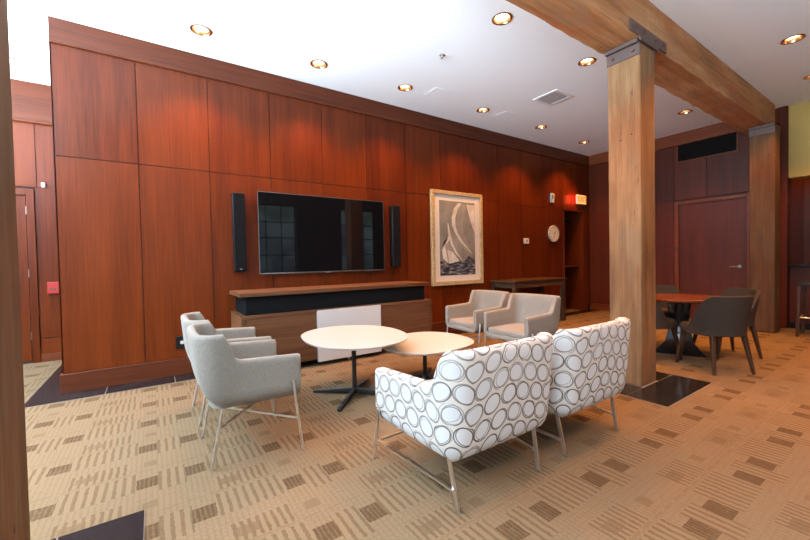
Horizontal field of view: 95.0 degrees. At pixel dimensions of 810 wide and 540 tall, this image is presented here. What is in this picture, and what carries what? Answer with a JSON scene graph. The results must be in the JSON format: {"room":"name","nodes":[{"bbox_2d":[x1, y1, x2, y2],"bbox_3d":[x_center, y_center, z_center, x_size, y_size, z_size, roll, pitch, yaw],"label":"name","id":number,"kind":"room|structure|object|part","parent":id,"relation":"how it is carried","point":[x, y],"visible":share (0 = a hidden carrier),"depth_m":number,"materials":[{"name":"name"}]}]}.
{"room":"lounge","nodes":[
{"label":"lounge","id":0,"kind":"room"},
{"bbox_2d":[15,124,60,363],"bbox_3d":[-5.774,-0.562,4.241,3.245,3.570,0.288,-2,2,-34],"label":"wall","id":1,"kind":"structure","parent":0,"point":[26,362],"depth_m":4.75,"materials":[{"name":"brown wood"}]},
{"bbox_2d":[15,188,40,362],"bbox_3d":[-5.201,0.092,4.459,1.150,2.230,0.060,-2,2,-34],"label":"door","id":2,"kind":"structure","parent":1,"relation":"in","point":[25,205],"depth_m":4.72,"materials":[{"name":"red wood"}]},
{"bbox_2d":[11,79,51,125],"bbox_3d":[-5.710,-2.090,4.065,3.243,0.510,0.070,-2,2,-34],"label":"trim","id":3,"kind":"structure","parent":1,"relation":"attached to","point":[31,102],"depth_m":4.70,"materials":[{"name":"red wood"}]},
{"bbox_2d":[55,62,589,373],"bbox_3d":[-0.576,-0.748,7.942,9.490,3.570,4.204,-2,2,-34],"label":"wall","id":4,"kind":"structure","parent":0,"point":[565,212],"depth_m":4.25,"materials":[{"name":"brown wood"}]},
{"bbox_2d":[41,321,457,393],"bbox_3d":[-1.273,0.970,7.464,8.680,0.185,4.234,-2,2,-34],"label":"baseboard","id":5,"kind":"structure","parent":4,"relation":"attached to","point":[93,379],"depth_m":3.85,"materials":[{"name":"red wood"}]},
{"bbox_2d":[25,309,599,407],"bbox_3d":[0.000,1.050,6.706,9.430,0.006,2.080,-2,2,-34],"label":"floor border","id":6,"kind":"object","parent":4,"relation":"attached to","point":[49,392],"depth_m":3.69,"materials":[{"name":"brown tile"}]},
{"bbox_2d":[48,16,588,166],"bbox_3d":[-0.709,-2.412,7.813,9.232,0.233,4.244,-2,2,-34],"label":"trim","id":7,"kind":"structure","parent":4,"relation":"attached to","point":[60,31],"depth_m":4.55,"materials":[{"name":"red wood"}]},
{"bbox_2d":[49,42,589,374],"bbox_3d":[-0.682,-0.657,7.863,9.235,3.395,4.216,-2,2,-34],"label":"wall panels","id":8,"kind":"object","parent":4,"relation":"attached to","point":[93,94],"visible":0.81,"depth_m":4.25,"materials":[{"name":"red wood"}]},
{"bbox_2d":[176,336,184,348],"bbox_3d":[-2.464,0.800,4.108,0.120,0.140,0.014,-2,2,-34],"label":"wall outlet","id":9,"kind":"object","parent":8,"relation":"attached to","point":[179,339],"visible":0.77,"depth_m":4.09,"materials":[{"name":"black plastic"}]},
{"bbox_2d":[231,192,246,271],"bbox_3d":[-1.957,-0.442,4.382,0.136,0.924,0.114,-2,2,-34],"label":"wall speaker","id":10,"kind":"object","parent":8,"relation":"attached to","point":[237,199],"visible":1,"depth_m":4.33,"materials":[{"name":"black plastic"}]},
{"bbox_2d":[257,191,384,273],"bbox_3d":[-1.060,-0.471,5.019,1.770,1.018,0.068,-2,2,-34],"label":"television","id":11,"kind":"object","parent":8,"relation":"attached to","point":[297,233],"visible":1,"depth_m":4.92,"materials":[{"name":"black plastic"}]},
{"bbox_2d":[389,205,400,266],"bbox_3d":[-0.150,-0.506,5.608,0.136,0.924,0.114,-2,2,-34],"label":"wall speaker","id":12,"kind":"object","parent":8,"relation":"attached to","point":[394,211],"visible":1,"depth_m":5.56,"materials":[{"name":"black plastic"}]},
{"bbox_2d":[429,189,483,285],"bbox_3d":[0.910,-0.541,6.370,1.181,1.585,0.044,-2,2,-34],"label":"framed picture","id":13,"kind":"object","parent":8,"relation":"attached to","point":[456,218],"visible":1,"depth_m":6.34,"materials":[{"name":"white"}]},
{"bbox_2d":[439,200,475,275],"bbox_3d":[0.908,-0.541,6.373,0.810,1.260,0.002,-2,2,-34],"label":"art print","id":14,"kind":"object","parent":13,"relation":"attached to","point":[457,218],"depth_m":6.36},
{"bbox_2d":[523,238,528,243],"bbox_3d":[2.419,-0.579,7.404,0.150,0.110,0.030,-2,2,-34],"label":"wall thermostat","id":15,"kind":"object","parent":8,"relation":"attached to","point":[525,240],"visible":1,"depth_m":7.38,"materials":[{"name":"white plastic"}]},
{"bbox_2d":[550,193,554,202],"bbox_3d":[3.127,-1.527,7.859,0.110,0.200,0.060,-2,2,-34],"label":"fire alarm strobe","id":16,"kind":"object","parent":8,"relation":"attached to","point":[552,195],"visible":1,"depth_m":7.84,"materials":[{"name":"white plastic"}]},
{"bbox_2d":[548,225,558,241],"bbox_3d":[3.164,-0.773,7.901,0.356,0.356,0.042,-2,2,-34],"label":"wall clock","id":17,"kind":"object","parent":8,"relation":"attached to","point":[553,232],"visible":1,"depth_m":7.88,"materials":[{"name":"grey plastic"}]},
{"bbox_2d":[576,195,586,204],"bbox_3d":[4.019,-1.598,8.466,0.347,0.210,0.057,-2,2,-34],"label":"exit sign","id":18,"kind":"object","parent":8,"relation":"attached to","point":[580,199],"visible":1,"depth_m":8.43,"materials":[{"name":"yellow plastic"}]},
{"bbox_2d":[563,209,587,309],"bbox_3d":[3.670,-0.212,8.657,0.924,2.294,0.700,-2,2,-34],"label":"alcove","id":19,"kind":"object","parent":4,"relation":"attached to","point":[575,245],"depth_m":8.65,"materials":[{"name":"red wood"}]},
{"bbox_2d":[7,0,809,155],"bbox_3d":[1.228,-2.556,4.560,15.700,0.120,11.800,-2,2,-34],"label":"ceiling","id":20,"kind":"structure","parent":0,"point":[369,49],"depth_m":4.12,"materials":[{"name":"white paint"}]},
{"bbox_2d":[190,24,211,36],"bbox_3d":[-2.051,-2.438,3.731,0.196,0.068,0.196,-2,2,-34],"label":"recessed light","id":21,"kind":"object","parent":20,"relation":"in","point":[198,29],"visible":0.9,"depth_m":3.77,"materials":[{"name":"white metal"}]},
{"bbox_2d":[310,59,326,68],"bbox_3d":[-1.025,-2.473,4.409,0.196,0.068,0.196,-2,2,-34],"label":"recessed light","id":22,"kind":"object","parent":20,"relation":"in","point":[320,64],"visible":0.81,"depth_m":4.46,"materials":[{"name":"white"}]},
{"bbox_2d":[398,84,411,90],"bbox_3d":[0.000,-2.508,5.049,0.196,0.068,0.196,-2,2,-34],"label":"recessed light","id":23,"kind":"object","parent":20,"relation":"in","point":[404,87],"visible":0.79,"depth_m":5.10,"materials":[{"name":"white"}]},
{"bbox_2d":[424,87,454,99],"bbox_3d":[0.482,-2.494,5.251,0.340,0.004,0.280,-2,2,-34],"label":"ceiling access panel","id":24,"kind":"object","parent":20,"relation":"attached to","point":[436,92],"visible":1,"depth_m":5.24,"materials":[{"name":"white paint"}]},
{"bbox_2d":[477,107,488,112],"bbox_3d":[1.230,-2.551,5.859,0.196,0.068,0.196,-2,2,-34],"label":"recessed light","id":25,"kind":"object","parent":20,"relation":"in","point":[484,109],"visible":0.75,"depth_m":5.91,"materials":[{"name":"white"}]},
{"bbox_2d":[492,12,511,24],"bbox_3d":[0.952,-2.497,3.647,0.196,0.068,0.196,-2,2,-34],"label":"recessed light","id":26,"kind":"object","parent":20,"relation":"in","point":[502,18],"visible":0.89,"depth_m":3.69,"materials":[{"name":"white"}]},
{"bbox_2d":[493,111,518,119],"bbox_3d":[1.667,-2.537,6.104,0.340,0.004,0.280,-2,2,-34],"label":"ceiling access panel","id":27,"kind":"object","parent":20,"relation":"attached to","point":[506,115],"visible":1,"depth_m":6.09,"materials":[{"name":"white paint"}]},
{"bbox_2d":[535,125,546,128],"bbox_3d":[2.441,-2.593,6.666,0.196,0.068,0.196,-2,2,-34],"label":"recessed light","id":28,"kind":"object","parent":20,"relation":"in","point":[539,126],"visible":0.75,"depth_m":6.72,"materials":[{"name":"white"}]},
{"bbox_2d":[533,89,573,105],"bbox_3d":[2.178,-2.529,5.460,0.416,0.012,0.400,-2,2,-34],"label":"ceiling vent","id":29,"kind":"object","parent":20,"relation":"in","point":[556,96],"visible":1,"depth_m":5.44,"materials":[{"name":"white plastic"}]},
{"bbox_3d":[2.178,-2.527,5.460,0.320,0.004,0.300,-2,2,-34],"label":"blade","id":30,"kind":"part","parent":29,"relation":"part of","materials":[{"name":"grey metal"}]},
{"bbox_2d":[578,57,595,65],"bbox_3d":[2.194,-2.540,4.477,0.196,0.068,0.196,-2,2,-34],"label":"recessed light","id":31,"kind":"object","parent":20,"relation":"in","point":[587,61],"visible":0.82,"depth_m":4.52,"materials":[{"name":"gold"}]},
{"bbox_2d":[678,110,692,114],"bbox_3d":[4.605,-2.625,6.106,0.196,0.068,0.196,-2,2,-34],"label":"recessed light","id":32,"kind":"object","parent":20,"relation":"in","point":[683,111],"visible":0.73,"depth_m":6.15,"materials":[{"name":"gold"}]},
{"bbox_2d":[780,34,805,44],"bbox_3d":[4.279,-2.574,4.095,0.196,0.068,0.196,-2,2,-34],"label":"recessed light","id":33,"kind":"object","parent":20,"relation":"in","point":[792,39],"visible":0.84,"depth_m":4.13,"materials":[{"name":"gold"}]},
{"bbox_2d":[23,309,809,539],"bbox_3d":[1.327,1.068,4.779,15.500,0.001,11.600,-2,2,-34],"label":"floor","id":34,"kind":"structure","parent":0,"point":[730,459],"depth_m":2.18,"materials":[{"name":"beige carpet"}]},
{"bbox_2d":[51,510,144,539],"bbox_3d":[-1.410,1.200,1.168,0.957,0.006,0.957,-2,2,-34],"label":"trim","id":35,"kind":"structure","parent":34,"relation":"on","point":[131,526],"depth_m":1.69,"materials":[{"name":"brown tile"}]},
{"bbox_2d":[0,0,30,539],"bbox_3d":[-1.442,-0.379,1.133,0.404,3.158,0.293,-2,2,-34],"label":"timber post","id":36,"kind":"object","parent":35,"relation":"on","point":[14,495],"visible":1,"depth_m":1.25,"materials":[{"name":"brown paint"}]},
{"bbox_2d":[181,312,273,426],"bbox_3d":[-1.499,0.764,3.099,0.610,0.801,0.673,-2,2,-34],"label":"armchair","id":37,"kind":"object","parent":34,"relation":"on","point":[241,334],"visible":0.3,"depth_m":3.15,"materials":[{"name":"grey fabric"}]},
{"bbox_3d":[-1.789,0.991,3.203,0.087,0.353,0.017,-2,2,-37],"label":"leg","id":38,"kind":"part","parent":37,"relation":"part of","materials":[{"name":"silver metal"}]},
{"bbox_3d":[-1.510,0.995,2.792,0.087,0.353,0.017,-2,1,-32],"label":"leg","id":39,"kind":"part","parent":37,"relation":"part of","materials":[{"name":"silver metal"}]},
{"bbox_2d":[186,322,304,470],"bbox_3d":[-1.095,0.769,2.496,0.610,0.801,0.673,-2,2,-34],"label":"armchair","id":40,"kind":"object","parent":34,"relation":"on","point":[230,375],"visible":1,"depth_m":2.25,"materials":[{"name":"grey fabric"}]},
{"bbox_3d":[-1.386,0.996,2.601,0.087,0.353,0.017,-2,2,-37],"label":"leg","id":41,"kind":"part","parent":40,"relation":"part of","materials":[{"name":"silver metal"}]},
{"bbox_3d":[-1.107,1.000,2.190,0.087,0.353,0.017,-2,1,-32],"label":"leg","id":42,"kind":"part","parent":40,"relation":"part of","materials":[{"name":"silver metal"}]},
{"bbox_3d":[-1.047,0.927,2.918,0.067,0.462,0.025,-2,2,-42],"label":"leg","id":43,"kind":"part","parent":40,"relation":"part of","materials":[{"name":"silver metal"}]},
{"bbox_3d":[-0.687,0.932,2.388,0.067,0.462,0.025,-2,1,-26],"label":"leg","id":44,"kind":"part","parent":40,"relation":"part of","materials":[{"name":"silver metal"}]},
{"bbox_2d":[229,281,431,365],"bbox_3d":[-0.829,0.658,4.825,2.540,0.905,0.625,-2,2,-34],"label":"credenza","id":45,"kind":"object","parent":34,"relation":"on","point":[284,314],"visible":0.71,"depth_m":4.42,"materials":[{"name":"brown wood"}]},
{"bbox_3d":[-1.354,0.784,4.132,0.775,0.545,0.015,-2,2,-34],"label":"door","id":46,"kind":"part","parent":45,"relation":"part of","materials":[{"name":"brown wood"}]},
{"bbox_3d":[-0.664,0.744,4.597,2.530,0.588,0.021,-2,2,-34],"label":"frame","id":47,"kind":"part","parent":45,"relation":"part of","materials":[{"name":"brown wood"}]},
{"bbox_3d":[-0.670,0.762,4.580,0.850,0.602,0.040,-2,2,-34],"label":"white panel","id":48,"kind":"part","parent":45,"relation":"part of","materials":[{"name":"white"}]},
{"bbox_3d":[0.011,0.736,5.059,0.805,0.545,0.015,-2,2,-34],"label":"door","id":49,"kind":"part","parent":45,"relation":"part of","materials":[{"name":"brown wood"}]},
{"bbox_2d":[301,325,408,411],"bbox_3d":[-0.466,0.867,3.455,0.925,0.531,1.133,-2,2,-34],"label":"coffee table","id":50,"kind":"object","parent":34,"relation":"on","point":[353,338],"visible":0.94,"depth_m":3.36,"materials":[{"name":"grey laminate"}]},
{"bbox_3d":[-0.654,1.102,3.423,0.402,0.070,0.040,-1,1,11],"label":"foot arm","id":51,"kind":"part","parent":50,"relation":"part of","materials":[{"name":"black metal"}]},
{"bbox_3d":[-0.495,1.104,3.189,0.040,0.070,0.402,-1,1,11],"label":"foot arm","id":52,"kind":"part","parent":50,"relation":"part of","materials":[{"name":"black metal"}]},
{"bbox_3d":[-0.420,1.094,3.581,0.040,0.070,0.402,-1,1,11],"label":"foot arm","id":53,"kind":"part","parent":50,"relation":"part of","materials":[{"name":"black metal"}]},
{"bbox_3d":[-0.262,1.096,3.348,0.402,0.070,0.040,-1,1,11],"label":"foot arm","id":54,"kind":"part","parent":50,"relation":"part of","materials":[{"name":"black metal"}]},
{"bbox_2d":[382,332,473,379],"bbox_3d":[0.203,0.913,3.720,0.963,0.401,0.900,-2,2,-34],"label":"coffee table","id":55,"kind":"object","parent":34,"relation":"on","point":[423,344],"visible":0.69,"depth_m":3.62,"materials":[{"name":"grey laminate"}]},
{"bbox_3d":[0.007,1.081,3.775,0.402,0.070,0.040,-1,1,11],"label":"foot arm","id":56,"kind":"part","parent":55,"relation":"part of","materials":[{"name":"black metal"}]},
{"bbox_3d":[0.399,1.075,3.700,0.402,0.070,0.040,-1,1,11],"label":"foot arm","id":57,"kind":"part","parent":55,"relation":"part of","materials":[{"name":"black metal"}]},
{"bbox_2d":[373,332,552,513],"bbox_3d":[0.337,0.755,2.171,0.806,0.787,0.779,-2,2,-34],"label":"lounge chair","id":58,"kind":"object","parent":34,"relation":"on","point":[476,400],"visible":1,"depth_m":1.83,"materials":[{"name":"fabric"}]},
{"bbox_3d":[-0.172,0.987,2.234,0.013,0.341,0.108,-2,1,-25],"label":"leg","id":59,"kind":"part","parent":58,"relation":"part of","materials":[{"name":"silver metal"}]},
{"bbox_3d":[0.232,1.027,1.782,0.073,0.265,0.016,0,2,38],"label":"leg","id":60,"kind":"part","parent":58,"relation":"part of","materials":[{"name":"silver metal"}]},
{"bbox_3d":[0.749,1.008,2.133,0.016,0.265,0.073,-2,1,-16],"label":"leg","id":61,"kind":"part","parent":58,"relation":"part of","materials":[{"name":"silver metal"}]},
{"bbox_2d":[445,290,509,347],"bbox_3d":[0.939,0.679,4.710,0.610,0.801,0.673,-2,1,-28],"label":"armchair","id":62,"kind":"object","parent":34,"relation":"on","point":[467,317],"visible":0.71,"depth_m":4.80,"materials":[{"name":"grey fabric"}]},
{"bbox_2d":[449,316,472,328],"bbox_3d":[0.904,0.654,4.691,0.495,0.079,0.524,-2,1,-28],"label":"seat cushion","id":63,"kind":"object","parent":62,"relation":"on","point":[459,322],"depth_m":4.65,"materials":[{"name":"grey fabric"}]},
{"bbox_3d":[0.828,0.715,4.651,0.332,0.057,0.510,-2,1,-28],"label":"seat","id":64,"kind":"part","parent":62,"relation":"part of","materials":[{"name":"grey fabric"}]},
{"bbox_3d":[0.855,0.858,4.303,0.067,0.462,0.032,-2,1,-28],"label":"leg","id":65,"kind":"part","parent":62,"relation":"part of","materials":[{"name":"silver metal"}]},
{"bbox_2d":[483,293,560,345],"bbox_3d":[1.305,0.685,4.091,0.610,0.801,0.673,-2,1,-32],"label":"armchair","id":66,"kind":"object","parent":34,"relation":"on","point":[525,315],"visible":0.88,"depth_m":4.14,"materials":[{"name":"grey fabric"}]},
{"bbox_3d":[1.198,0.721,4.024,0.332,0.057,0.510,-2,1,-32],"label":"seat","id":67,"kind":"part","parent":66,"relation":"part of","materials":[{"name":"grey fabric"}]},
{"bbox_2d":[488,323,523,338],"bbox_3d":[1.272,0.660,4.070,0.495,0.079,0.524,-2,1,-32],"label":"seat cushion","id":68,"kind":"object","parent":66,"relation":"on","point":[498,330],"depth_m":4.02,"materials":[{"name":"grey fabric"}]},
{"bbox_2d":[489,277,566,320],"bbox_3d":[2.350,0.583,7.005,1.560,0.832,0.560,-2,2,-34],"label":"console table","id":69,"kind":"object","parent":34,"relation":"on","point":[540,282],"visible":0.7,"depth_m":6.83,"materials":[{"name":"brown wood"}]},
{"bbox_3d":[1.640,0.617,6.807,0.080,0.800,0.070,-2,2,-34],"label":"leg","id":70,"kind":"part","parent":69,"relation":"part of","materials":[{"name":"brown wood"}]},
{"bbox_3d":[1.904,0.621,6.418,0.080,0.800,0.070,-2,2,-34],"label":"leg","id":71,"kind":"part","parent":69,"relation":"part of","materials":[{"name":"brown wood"}]},
{"bbox_3d":[2.798,0.577,7.593,0.080,0.800,0.070,-2,2,-34],"label":"leg","id":72,"kind":"part","parent":69,"relation":"part of","materials":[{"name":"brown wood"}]},
{"bbox_3d":[3.062,0.580,7.204,0.080,0.800,0.070,-2,2,-34],"label":"leg","id":73,"kind":"part","parent":69,"relation":"part of","materials":[{"name":"brown wood"}]},
{"bbox_2d":[535,317,630,457],"bbox_3d":[1.053,0.730,2.645,0.806,0.787,0.779,-2,2,-34],"label":"lounge chair","id":74,"kind":"object","parent":34,"relation":"on","point":[589,363],"visible":0.6,"depth_m":2.24,"materials":[{"name":"white fabric"}]},
{"bbox_3d":[0.949,1.002,2.256,0.073,0.265,0.016,0,2,38],"label":"leg","id":75,"kind":"part","parent":74,"relation":"part of","materials":[{"name":"silver metal"}]},
{"bbox_3d":[1.466,0.983,2.607,0.016,0.265,0.073,-2,1,-16],"label":"leg","id":76,"kind":"part","parent":74,"relation":"part of","materials":[{"name":"silver metal"}]},
{"bbox_2d":[619,371,711,406],"bbox_3d":[2.221,1.073,3.617,0.957,0.006,0.957,-2,2,-34],"label":"tile","id":77,"kind":"object","parent":34,"relation":"on","point":[667,390],"depth_m":3.34,"materials":[{"name":"brown tile"}]},
{"bbox_2d":[604,38,656,386],"bbox_3d":[2.188,-0.506,3.582,0.404,3.158,0.293,-2,2,-34],"label":"timber post","id":78,"kind":"object","parent":77,"relation":"on","point":[630,65],"visible":0.94,"depth_m":3.47,"materials":[{"name":"brown wood"}]},
{"bbox_2d":[655,285,680,316],"bbox_3d":[3.518,0.621,5.085,0.559,0.797,0.587,-1,1,18],"label":"dining chair","id":79,"kind":"object","parent":34,"relation":"on","point":[659,288],"visible":0.06,"depth_m":5.24,"materials":[{"name":"grey fabric"}]},
{"bbox_3d":[3.506,0.590,5.048,0.470,0.107,0.510,-1,1,18],"label":"seat","id":80,"kind":"part","parent":79,"relation":"part of","materials":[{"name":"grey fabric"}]},
{"bbox_2d":[656,302,682,359],"bbox_3d":[2.889,0.647,4.438,0.587,0.797,0.559,-1,1,-12],"label":"dining chair","id":81,"kind":"object","parent":34,"relation":"on","point":[662,322],"visible":0.3,"depth_m":4.18,"materials":[{"name":"grey fabric"}]},
{"bbox_3d":[2.783,0.457,4.412,0.378,0.410,0.559,-1,1,-12],"label":"backrest","id":82,"kind":"part","parent":81,"relation":"part of","materials":[{"name":"grey fabric"}]},
{"bbox_3d":[2.926,0.615,4.445,0.510,0.107,0.470,-1,1,-12],"label":"seat","id":83,"kind":"part","parent":81,"relation":"part of","materials":[{"name":"grey fabric"}]},
{"bbox_3d":[3.148,0.848,4.307,0.118,0.392,0.051,-1,1,11],"label":"leg","id":84,"kind":"part","parent":81,"relation":"part of","materials":[{"name":"brown wood"}]},
{"bbox_2d":[656,293,712,359],"bbox_3d":[3.338,0.678,4.522,0.924,0.710,0.924,-2,2,-34],"label":"dining table","id":85,"kind":"object","parent":34,"relation":"on","point":[679,305],"visible":0.59,"depth_m":4.47,"materials":[{"name":"brown wood"}]},
{"bbox_2d":[675,295,755,375],"bbox_3d":[3.282,0.651,3.937,0.559,0.797,0.587,-1,1,0],"label":"dining chair","id":86,"kind":"object","parent":34,"relation":"on","point":[715,317],"visible":1,"depth_m":3.72,"materials":[{"name":"grey fabric"}]},
{"bbox_3d":[3.099,0.852,4.161,0.051,0.392,0.118,-2,1,-23],"label":"leg","id":87,"kind":"part","parent":86,"relation":"part of","materials":[{"name":"brown wood"}]},
{"bbox_3d":[3.281,0.618,3.974,0.470,0.107,0.510,-1,1,0],"label":"seat","id":88,"kind":"part","parent":86,"relation":"part of","materials":[{"name":"grey fabric"}]},
{"bbox_3d":[3.114,0.861,3.746,0.051,0.391,0.114,-1,1,22],"label":"leg","id":89,"kind":"part","parent":86,"relation":"part of","materials":[{"name":"brown wood"}]},
{"bbox_3d":[3.471,0.845,4.162,0.051,0.392,0.118,-1,1,23],"label":"leg","id":90,"kind":"part","parent":86,"relation":"part of","materials":[{"name":"brown wood"}]},
{"bbox_3d":[3.278,0.460,3.828,0.559,0.410,0.378,-1,1,0],"label":"backrest","id":91,"kind":"part","parent":86,"relation":"part of","materials":[{"name":"grey fabric"}]},
{"bbox_3d":[3.459,0.854,3.747,0.051,0.391,0.114,-2,1,-22],"label":"leg","id":92,"kind":"part","parent":86,"relation":"part of","materials":[{"name":"brown wood"}]},
{"bbox_2d":[693,288,762,358],"bbox_3d":[3.879,0.626,4.483,0.587,0.797,0.559,-1,1,4],"label":"dining chair","id":93,"kind":"object","parent":34,"relation":"on","point":[756,293],"visible":0.34,"depth_m":4.29,"materials":[{"name":"grey fabric"}]},
{"bbox_3d":[3.675,0.829,4.688,0.118,0.392,0.051,-1,1,27],"label":"leg","id":94,"kind":"part","parent":93,"relation":"part of","materials":[{"name":"brown wood"}]},
{"bbox_3d":[3.651,0.838,4.317,0.118,0.392,0.051,-2,1,-19],"label":"leg","id":95,"kind":"part","parent":93,"relation":"part of","materials":[{"name":"brown wood"}]},
{"bbox_3d":[4.089,0.822,4.647,0.114,0.391,0.051,-2,1,-18],"label":"leg","id":96,"kind":"part","parent":93,"relation":"part of","materials":[{"name":"brown wood"}]},
{"bbox_3d":[3.979,0.431,4.472,0.378,0.410,0.559,-1,1,4],"label":"backrest","id":97,"kind":"part","parent":93,"relation":"part of","materials":[{"name":"grey fabric"}]},
{"bbox_3d":[4.066,0.830,4.302,0.114,0.391,0.051,-1,1,26],"label":"leg","id":98,"kind":"part","parent":93,"relation":"part of","materials":[{"name":"brown wood"}]},
{"bbox_2d":[748,123,780,332],"bbox_3d":[5.609,-0.624,5.793,0.404,3.158,0.293,-2,2,-34],"label":"timber post","id":99,"kind":"object","parent":34,"relation":"on","point":[764,140],"visible":0.96,"depth_m":5.69,"materials":[{"name":"brown wood"}]},
{"bbox_2d":[647,0,774,135],"bbox_3d":[3.965,-2.353,4.796,4.398,0.405,0.345,-2,2,-34],"label":"timber beam","id":100,"kind":"structure","parent":99,"relation":"on","point":[688,71],"depth_m":4.37,"materials":[{"name":"brown wood"}]},
{"bbox_2d":[506,0,647,53],"bbox_3d":[0.144,-2.219,2.202,4.840,0.405,0.345,-2,2,-34],"label":"timber beam","id":101,"kind":"structure","parent":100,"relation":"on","point":[602,26],"depth_m":3.12,"materials":[{"name":"brown wood"}]},
{"bbox_2d":[629,18,666,53],"bbox_3d":[2.251,-2.129,3.413,0.720,0.126,0.030,-2,2,-34],"label":"plate","id":102,"kind":"object","parent":101,"relation":"attached to","point":[648,38],"visible":1,"depth_m":3.38,"materials":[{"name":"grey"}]},
{"bbox_2d":[788,263,809,329],"bbox_3d":[7.564,0.429,4.475,0.630,1.040,4.058,-2,2,-34],"label":"counter","id":103,"kind":"object","parent":34,"relation":"on","point":[799,272],"depth_m":5.95,"materials":[{"name":"brown wood"}]},
{"bbox_2d":[788,263,809,266],"bbox_3d":[7.553,-0.071,4.464,0.630,0.040,4.058,-2,2,-34],"label":"countertop","id":104,"kind":"structure","parent":103,"relation":"on","point":[796,264],"depth_m":5.89,"materials":[{"name":"black stone"}]},
{"bbox_3d":[7.391,0.905,4.362,0.030,0.100,4.058,-2,2,-34],"label":"kick plate","id":105,"kind":"part","parent":103,"relation":"part of","materials":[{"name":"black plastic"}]},
{"bbox_2d":[795,281,809,336],"bbox_3d":[5.948,0.570,5.339,0.405,0.786,0.405,-2,2,-34],"label":"bar stool","id":106,"kind":"object","parent":34,"relation":"on","point":[804,284],"visible":1,"depth_m":5.38,"materials":[{"name":"brown wood"}]},
{"bbox_3d":[5.706,0.596,5.386,0.055,0.742,0.055,-2,2,-34],"label":"leg","id":107,"kind":"part","parent":106,"relation":"part of","materials":[{"name":"brown wood"}]},
{"bbox_3d":[5.941,0.203,5.330,0.380,0.050,0.380,-2,2,-34],"label":"seat","id":108,"kind":"part","parent":106,"relation":"part of","materials":[{"name":"black plastic"}]},
{"bbox_3d":[5.995,0.586,5.582,0.055,0.742,0.055,-2,2,-34],"label":"leg","id":109,"kind":"part","parent":106,"relation":"part of","materials":[{"name":"brown wood"}]},
{"bbox_2d":[589,101,809,318],"bbox_3d":[7.515,-0.883,6.598,2.910,3.570,7.684,-2,2,-34],"label":"wall","id":110,"kind":"structure","parent":0,"point":[799,114],"depth_m":5.87,"materials":[{"name":"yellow paint"}]},
{"bbox_2d":[590,303,609,310],"bbox_3d":[4.840,0.856,8.030,0.028,0.140,1.694,-2,2,-34],"label":"baseboard","id":111,"kind":"structure","parent":110,"relation":"attached to","point":[605,307],"depth_m":8.53,"materials":[{"name":"red wood"}]},
{"bbox_2d":[589,123,777,304],"bbox_3d":[5.255,-0.821,7.356,0.020,3.265,3.276,-2,2,-34],"label":"wall panels","id":112,"kind":"object","parent":110,"relation":"attached to","point":[727,173],"visible":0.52,"depth_m":7.40,"materials":[{"name":"brown wood"}]},
{"bbox_2d":[589,108,777,165],"bbox_3d":[5.208,-2.521,7.297,0.065,0.233,3.254,-2,2,-34],"label":"trim","id":113,"kind":"structure","parent":110,"relation":"attached to","point":[719,129],"depth_m":7.04,"materials":[{"name":"red wood"}]},
{"bbox_2d":[677,132,737,162],"bbox_3d":[5.534,-2.308,6.835,0.018,0.464,0.910,-2,2,-34],"label":"air vent","id":114,"kind":"object","parent":110,"relation":"in","point":[728,143],"visible":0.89,"depth_m":6.80,"materials":[{"name":"black metal"}]},
{"bbox_2d":[674,193,748,317],"bbox_3d":[5.615,-0.199,6.823,0.099,2.271,1.145,-2,2,-34],"label":"door","id":115,"kind":"structure","parent":110,"relation":"in","point":[711,239],"depth_m":6.82,"materials":[{"name":"brown wood"}]},
{"bbox_2d":[778,106,789,327],"bbox_3d":[6.173,-0.842,6.047,0.190,3.568,0.112,-2,2,-34],"label":"trim","id":116,"kind":"structure","parent":110,"relation":"attached to","point":[783,112],"depth_m":5.99,"materials":[{"name":"brown wood"}]},
{"bbox_2d":[790,177,809,263],"bbox_3d":[7.822,-0.537,4.704,0.990,2.950,4.200,-2,2,-34],"label":"wall","id":117,"kind":"structure","parent":0,"point":[799,188],"depth_m":6.43,"materials":[{"name":"red wood"}]},
{"bbox_3d":[-5.221,-0.486,0.318,0.250,3.570,11.600,-2,2,-34],"label":"wall","id":118,"kind":"structure","parent":0,"visible":0},
{"bbox_2d":[12,121,60,353],"bbox_3d":[-5.689,-0.376,4.123,3.243,3.000,0.020,-2,2,-34],"label":"panels","id":119,"kind":"object","parent":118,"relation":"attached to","point":[24,140],"visible":0.38,"depth_m":4.80,"materials":[{"name":"red wood"}]},
{"bbox_2d":[47,282,58,293],"bbox_3d":[-4.582,0.232,4.838,0.110,0.150,0.050,-2,2,-34],"label":"station","id":120,"kind":"object","parent":119,"relation":"attached to","point":[52,287],"visible":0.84,"depth_m":4.82,"materials":[{"name":"red paint"}]}
]}

